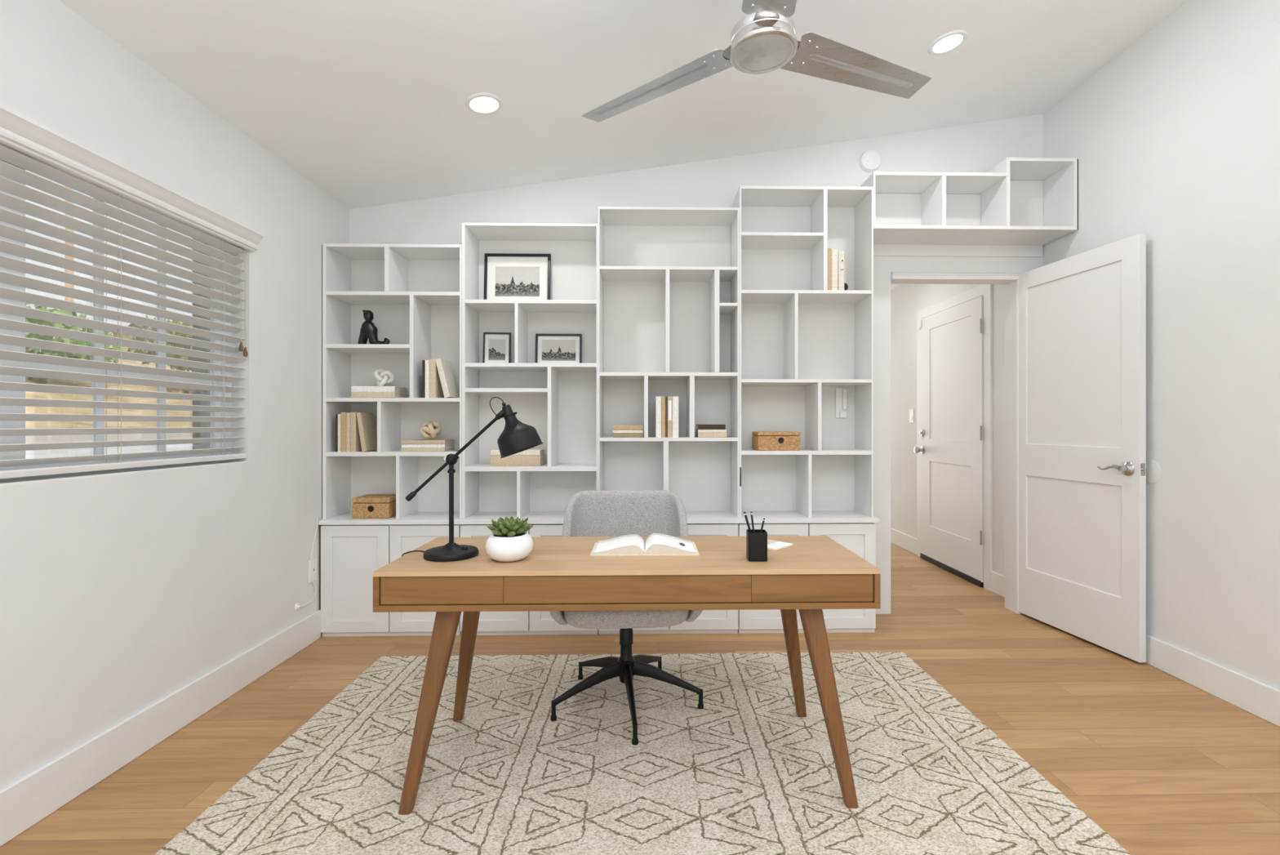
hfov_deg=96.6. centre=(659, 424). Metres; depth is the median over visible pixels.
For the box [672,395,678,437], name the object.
book
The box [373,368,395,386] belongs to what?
ornament
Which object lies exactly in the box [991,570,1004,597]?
baseboard
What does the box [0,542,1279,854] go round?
floor
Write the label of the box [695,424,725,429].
book
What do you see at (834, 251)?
book
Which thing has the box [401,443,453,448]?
book
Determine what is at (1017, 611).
trim
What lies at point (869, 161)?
smoke detector
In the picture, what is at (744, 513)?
pencil
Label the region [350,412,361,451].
book
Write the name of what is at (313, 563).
socket
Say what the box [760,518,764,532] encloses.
pencil
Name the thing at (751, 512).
pencil
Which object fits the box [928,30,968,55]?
recessed light
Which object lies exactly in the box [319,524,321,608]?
trim
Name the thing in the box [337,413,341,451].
book
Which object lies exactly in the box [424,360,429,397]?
book
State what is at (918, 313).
trim
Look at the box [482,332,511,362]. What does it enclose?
picture frame
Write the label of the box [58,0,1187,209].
ceiling
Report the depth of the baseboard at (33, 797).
1.94 m
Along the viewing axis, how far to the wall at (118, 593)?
2.06 m
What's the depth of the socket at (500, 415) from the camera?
1.86 m
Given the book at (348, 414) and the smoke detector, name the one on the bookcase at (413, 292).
the book at (348, 414)
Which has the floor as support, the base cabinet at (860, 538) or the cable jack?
the base cabinet at (860, 538)
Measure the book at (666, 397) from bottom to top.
0.226 m
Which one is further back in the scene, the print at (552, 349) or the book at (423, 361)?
the print at (552, 349)
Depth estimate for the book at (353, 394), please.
3.11 m
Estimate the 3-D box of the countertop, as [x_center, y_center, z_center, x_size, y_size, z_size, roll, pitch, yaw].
[-0.311,0.524,3.223,3.012,0.024,0.322,0,0,-1]
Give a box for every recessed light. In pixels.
[465,92,502,115]
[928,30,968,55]
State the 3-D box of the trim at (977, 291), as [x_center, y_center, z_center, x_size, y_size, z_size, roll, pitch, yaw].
[2.260,-0.941,4.422,0.016,0.078,0.896,0,0,-1]
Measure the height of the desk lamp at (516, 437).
0.595 m
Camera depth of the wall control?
3.38 m
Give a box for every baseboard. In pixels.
[0,609,320,846]
[890,527,916,554]
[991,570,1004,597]
[1145,634,1279,726]
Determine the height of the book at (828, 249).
0.232 m
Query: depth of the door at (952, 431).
4.36 m
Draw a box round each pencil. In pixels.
[743,511,751,532]
[750,511,754,532]
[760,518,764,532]
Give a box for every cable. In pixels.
[300,581,316,606]
[309,518,318,582]
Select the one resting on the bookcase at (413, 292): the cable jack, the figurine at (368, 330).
the figurine at (368, 330)
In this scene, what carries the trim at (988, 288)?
attached to the wall at (1175, 140)
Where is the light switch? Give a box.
[909,408,913,422]
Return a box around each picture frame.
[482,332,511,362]
[483,253,551,299]
[535,333,582,363]
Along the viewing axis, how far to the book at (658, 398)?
3.13 m
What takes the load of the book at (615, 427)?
on the book at (614, 431)
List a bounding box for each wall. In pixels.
[0,0,349,790]
[349,113,1043,613]
[890,0,1279,689]
[890,284,900,289]
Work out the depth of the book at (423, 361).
3.11 m
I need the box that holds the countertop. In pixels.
[318,510,879,524]
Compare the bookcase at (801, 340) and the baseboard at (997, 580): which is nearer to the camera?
the bookcase at (801, 340)
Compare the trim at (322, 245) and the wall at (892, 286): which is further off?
the wall at (892, 286)
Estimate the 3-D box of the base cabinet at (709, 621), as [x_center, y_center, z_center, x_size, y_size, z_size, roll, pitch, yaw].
[0.048,0.839,3.235,0.762,0.603,0.304,0,0,-1]
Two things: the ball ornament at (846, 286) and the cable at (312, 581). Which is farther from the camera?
the ball ornament at (846, 286)
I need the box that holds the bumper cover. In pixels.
[1146,459,1160,483]
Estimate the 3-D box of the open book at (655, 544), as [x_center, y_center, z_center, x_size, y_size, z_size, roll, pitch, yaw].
[-0.049,0.411,1.963,0.358,0.037,0.200,0,0,-1]
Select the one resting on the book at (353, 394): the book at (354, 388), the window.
the book at (354, 388)
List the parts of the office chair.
leg, leg, backrest, seat, leg, leg, leg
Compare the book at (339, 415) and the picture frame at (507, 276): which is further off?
the picture frame at (507, 276)
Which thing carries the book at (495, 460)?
on the bookcase at (560, 401)
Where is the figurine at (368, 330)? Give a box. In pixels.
[357,310,390,343]
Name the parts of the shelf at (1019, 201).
panel, panel, panel, panel, panel, panel, panel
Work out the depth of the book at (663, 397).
3.14 m
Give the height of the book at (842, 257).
0.214 m
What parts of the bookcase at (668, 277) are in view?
panel, panel, shelf, shelf, shelf, shelf, panel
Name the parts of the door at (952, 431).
knob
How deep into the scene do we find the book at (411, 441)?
3.12 m
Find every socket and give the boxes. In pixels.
[311,562,315,577]
[495,409,503,419]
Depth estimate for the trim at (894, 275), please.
3.41 m
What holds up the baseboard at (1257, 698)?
attached to the wall at (1175, 140)
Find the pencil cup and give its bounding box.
[746,528,767,561]
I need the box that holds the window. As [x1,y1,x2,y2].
[0,159,231,481]
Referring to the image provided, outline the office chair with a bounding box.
[549,489,703,745]
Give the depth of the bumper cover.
2.69 m
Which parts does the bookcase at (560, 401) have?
panel, shelf, panel, shelf, shelf, shelf, panel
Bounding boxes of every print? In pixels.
[488,338,505,359]
[494,266,539,296]
[542,339,575,360]
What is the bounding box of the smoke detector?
[858,149,881,172]
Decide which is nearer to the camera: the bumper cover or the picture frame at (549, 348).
the bumper cover
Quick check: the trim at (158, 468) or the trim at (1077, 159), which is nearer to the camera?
the trim at (158, 468)
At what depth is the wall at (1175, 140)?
2.49 m
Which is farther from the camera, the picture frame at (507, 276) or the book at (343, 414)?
the picture frame at (507, 276)
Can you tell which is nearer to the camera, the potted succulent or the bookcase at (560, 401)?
the potted succulent
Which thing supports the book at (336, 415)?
on the bookcase at (413, 292)
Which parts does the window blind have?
ladder cord, ladder cord, ladder cord, rail, ladder cord, lift cord, lift cord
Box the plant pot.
[484,532,533,561]
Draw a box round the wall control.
[835,387,847,417]
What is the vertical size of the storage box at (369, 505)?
0.112 m
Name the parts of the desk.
panel, leg, drawer, leg, panel, drawer, leg, drawer, leg, panel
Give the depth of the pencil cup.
1.78 m
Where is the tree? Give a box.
[25,332,32,381]
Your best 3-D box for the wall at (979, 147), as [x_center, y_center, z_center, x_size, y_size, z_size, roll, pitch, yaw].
[0.246,-0.378,3.453,4.250,3.036,0.105,0,0,-1]
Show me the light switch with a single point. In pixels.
(911, 411)
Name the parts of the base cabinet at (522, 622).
door, door panel, door panel, door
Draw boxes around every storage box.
[351,493,395,518]
[751,431,799,450]
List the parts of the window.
meeting rail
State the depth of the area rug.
1.83 m
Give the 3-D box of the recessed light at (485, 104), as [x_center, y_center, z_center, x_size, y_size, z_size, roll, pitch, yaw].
[-0.774,-1.415,2.519,0.161,0.031,0.162,0,0,-1]
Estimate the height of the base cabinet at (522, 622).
0.603 m
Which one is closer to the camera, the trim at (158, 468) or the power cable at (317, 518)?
the trim at (158, 468)
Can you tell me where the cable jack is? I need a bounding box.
[294,603,300,609]
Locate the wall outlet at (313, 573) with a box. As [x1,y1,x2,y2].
[308,557,316,582]
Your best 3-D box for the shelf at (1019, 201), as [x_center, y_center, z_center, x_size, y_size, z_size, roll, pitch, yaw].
[1.747,-1.277,3.288,1.140,0.398,0.282,0,0,-1]
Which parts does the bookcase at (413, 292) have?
panel, shelf, panel, shelf, shelf, shelf, panel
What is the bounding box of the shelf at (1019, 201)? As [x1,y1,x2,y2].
[860,157,1077,244]
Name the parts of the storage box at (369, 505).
lid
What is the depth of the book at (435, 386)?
3.11 m
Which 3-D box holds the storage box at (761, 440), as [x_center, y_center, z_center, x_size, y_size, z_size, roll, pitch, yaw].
[0.659,0.094,3.218,0.240,0.104,0.152,0,0,-4]
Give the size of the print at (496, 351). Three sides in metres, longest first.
0.124 x 0.095 x 0.002 m
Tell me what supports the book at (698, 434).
on the bookcase at (668, 277)
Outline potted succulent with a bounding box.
[484,515,533,561]
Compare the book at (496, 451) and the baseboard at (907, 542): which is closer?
the book at (496, 451)
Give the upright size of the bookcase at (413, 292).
1.487 m
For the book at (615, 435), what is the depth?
3.13 m
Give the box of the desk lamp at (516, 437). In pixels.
[401,396,543,561]
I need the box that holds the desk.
[373,535,880,814]
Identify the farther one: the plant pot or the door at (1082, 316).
the door at (1082, 316)
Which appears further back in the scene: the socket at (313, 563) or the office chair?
the socket at (313, 563)
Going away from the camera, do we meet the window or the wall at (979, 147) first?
the window
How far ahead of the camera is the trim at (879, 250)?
3.42 m
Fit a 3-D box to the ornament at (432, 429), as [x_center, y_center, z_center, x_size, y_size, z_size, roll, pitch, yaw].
[-1.279,0.033,3.188,0.117,0.103,0.104,0,0,-1]
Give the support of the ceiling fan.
hanging from the ceiling
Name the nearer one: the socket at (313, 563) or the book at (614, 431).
the socket at (313, 563)
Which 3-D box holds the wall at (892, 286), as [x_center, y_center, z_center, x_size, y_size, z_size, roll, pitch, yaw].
[1.614,-1.350,5.585,1.460,0.100,4.100,0,0,-1]
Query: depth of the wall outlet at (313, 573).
2.98 m
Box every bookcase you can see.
[322,243,462,519]
[462,222,598,518]
[598,206,739,517]
[732,185,873,517]
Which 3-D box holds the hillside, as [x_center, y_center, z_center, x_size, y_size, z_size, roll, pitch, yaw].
[-26.611,-2.610,19.449,34.000,5.664,72.000,0,0,-1]
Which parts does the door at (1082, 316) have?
lever handle, latch plate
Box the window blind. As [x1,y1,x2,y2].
[0,103,264,478]
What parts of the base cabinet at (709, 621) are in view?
door, door, door panel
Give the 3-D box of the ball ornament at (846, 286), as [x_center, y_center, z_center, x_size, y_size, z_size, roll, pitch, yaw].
[1.028,-0.764,3.182,0.054,0.054,0.054,0,0,-1]
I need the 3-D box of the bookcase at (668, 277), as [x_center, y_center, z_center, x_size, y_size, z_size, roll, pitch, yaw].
[0.051,-0.338,3.248,0.774,1.699,0.272,0,0,-1]
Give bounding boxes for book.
[335,413,337,451]
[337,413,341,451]
[341,412,346,451]
[346,412,350,451]
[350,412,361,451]
[351,386,407,394]
[351,392,407,397]
[355,412,377,451]
[400,446,454,451]
[401,439,454,444]
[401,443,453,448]
[422,360,424,397]
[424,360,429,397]
[429,359,444,397]
[435,358,458,397]
[489,453,545,466]
[490,448,544,455]
[590,533,699,555]
[613,425,642,430]
[613,429,643,433]
[613,433,643,437]
[655,395,661,437]
[661,395,665,437]
[665,395,667,437]
[667,395,672,437]
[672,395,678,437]
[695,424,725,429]
[695,429,726,432]
[695,432,726,437]
[827,248,831,289]
[831,248,837,289]
[838,251,846,289]
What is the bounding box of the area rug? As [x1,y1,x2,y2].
[155,651,1130,854]
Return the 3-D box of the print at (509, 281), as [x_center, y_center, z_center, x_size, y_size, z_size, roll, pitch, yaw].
[-0.825,-0.832,3.320,0.257,0.177,0.001,0,-4,-1]
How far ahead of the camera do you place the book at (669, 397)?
3.14 m
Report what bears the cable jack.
attached to the wall at (118, 593)
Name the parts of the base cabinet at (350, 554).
door panel, door, door, door panel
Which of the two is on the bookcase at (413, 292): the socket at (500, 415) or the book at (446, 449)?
the book at (446, 449)
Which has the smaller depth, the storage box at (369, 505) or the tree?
the storage box at (369, 505)
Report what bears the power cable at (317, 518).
attached to the wall at (118, 593)
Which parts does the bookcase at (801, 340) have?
panel, hinge plate, shelf, panel, shelf, shelf, shelf, panel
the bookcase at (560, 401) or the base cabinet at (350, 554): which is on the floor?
the base cabinet at (350, 554)
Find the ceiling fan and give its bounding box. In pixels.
[581,0,931,122]
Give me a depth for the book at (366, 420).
3.15 m
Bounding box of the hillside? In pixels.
[25,379,35,428]
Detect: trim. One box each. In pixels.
[0,460,248,485]
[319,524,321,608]
[321,244,322,518]
[873,244,1043,257]
[890,271,1022,279]
[916,309,921,556]
[921,284,983,318]
[983,284,992,591]
[1015,280,1022,613]
[1077,159,1078,229]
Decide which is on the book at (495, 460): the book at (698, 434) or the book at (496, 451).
the book at (496, 451)
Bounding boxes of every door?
[913,295,983,586]
[1018,233,1146,662]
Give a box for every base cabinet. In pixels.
[320,524,461,635]
[460,524,598,635]
[598,523,737,634]
[737,522,875,633]
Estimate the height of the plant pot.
0.081 m
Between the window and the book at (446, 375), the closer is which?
the window
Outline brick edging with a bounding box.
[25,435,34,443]
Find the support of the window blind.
attached to the window
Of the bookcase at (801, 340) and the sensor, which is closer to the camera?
the bookcase at (801, 340)
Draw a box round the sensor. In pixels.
[918,320,921,328]
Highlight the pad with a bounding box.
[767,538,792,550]
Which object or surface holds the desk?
on the area rug
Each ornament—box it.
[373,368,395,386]
[419,420,441,439]
[844,282,848,289]
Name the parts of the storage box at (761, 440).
lid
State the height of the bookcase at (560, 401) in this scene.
1.605 m
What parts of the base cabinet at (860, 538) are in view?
door, door panel, door, door panel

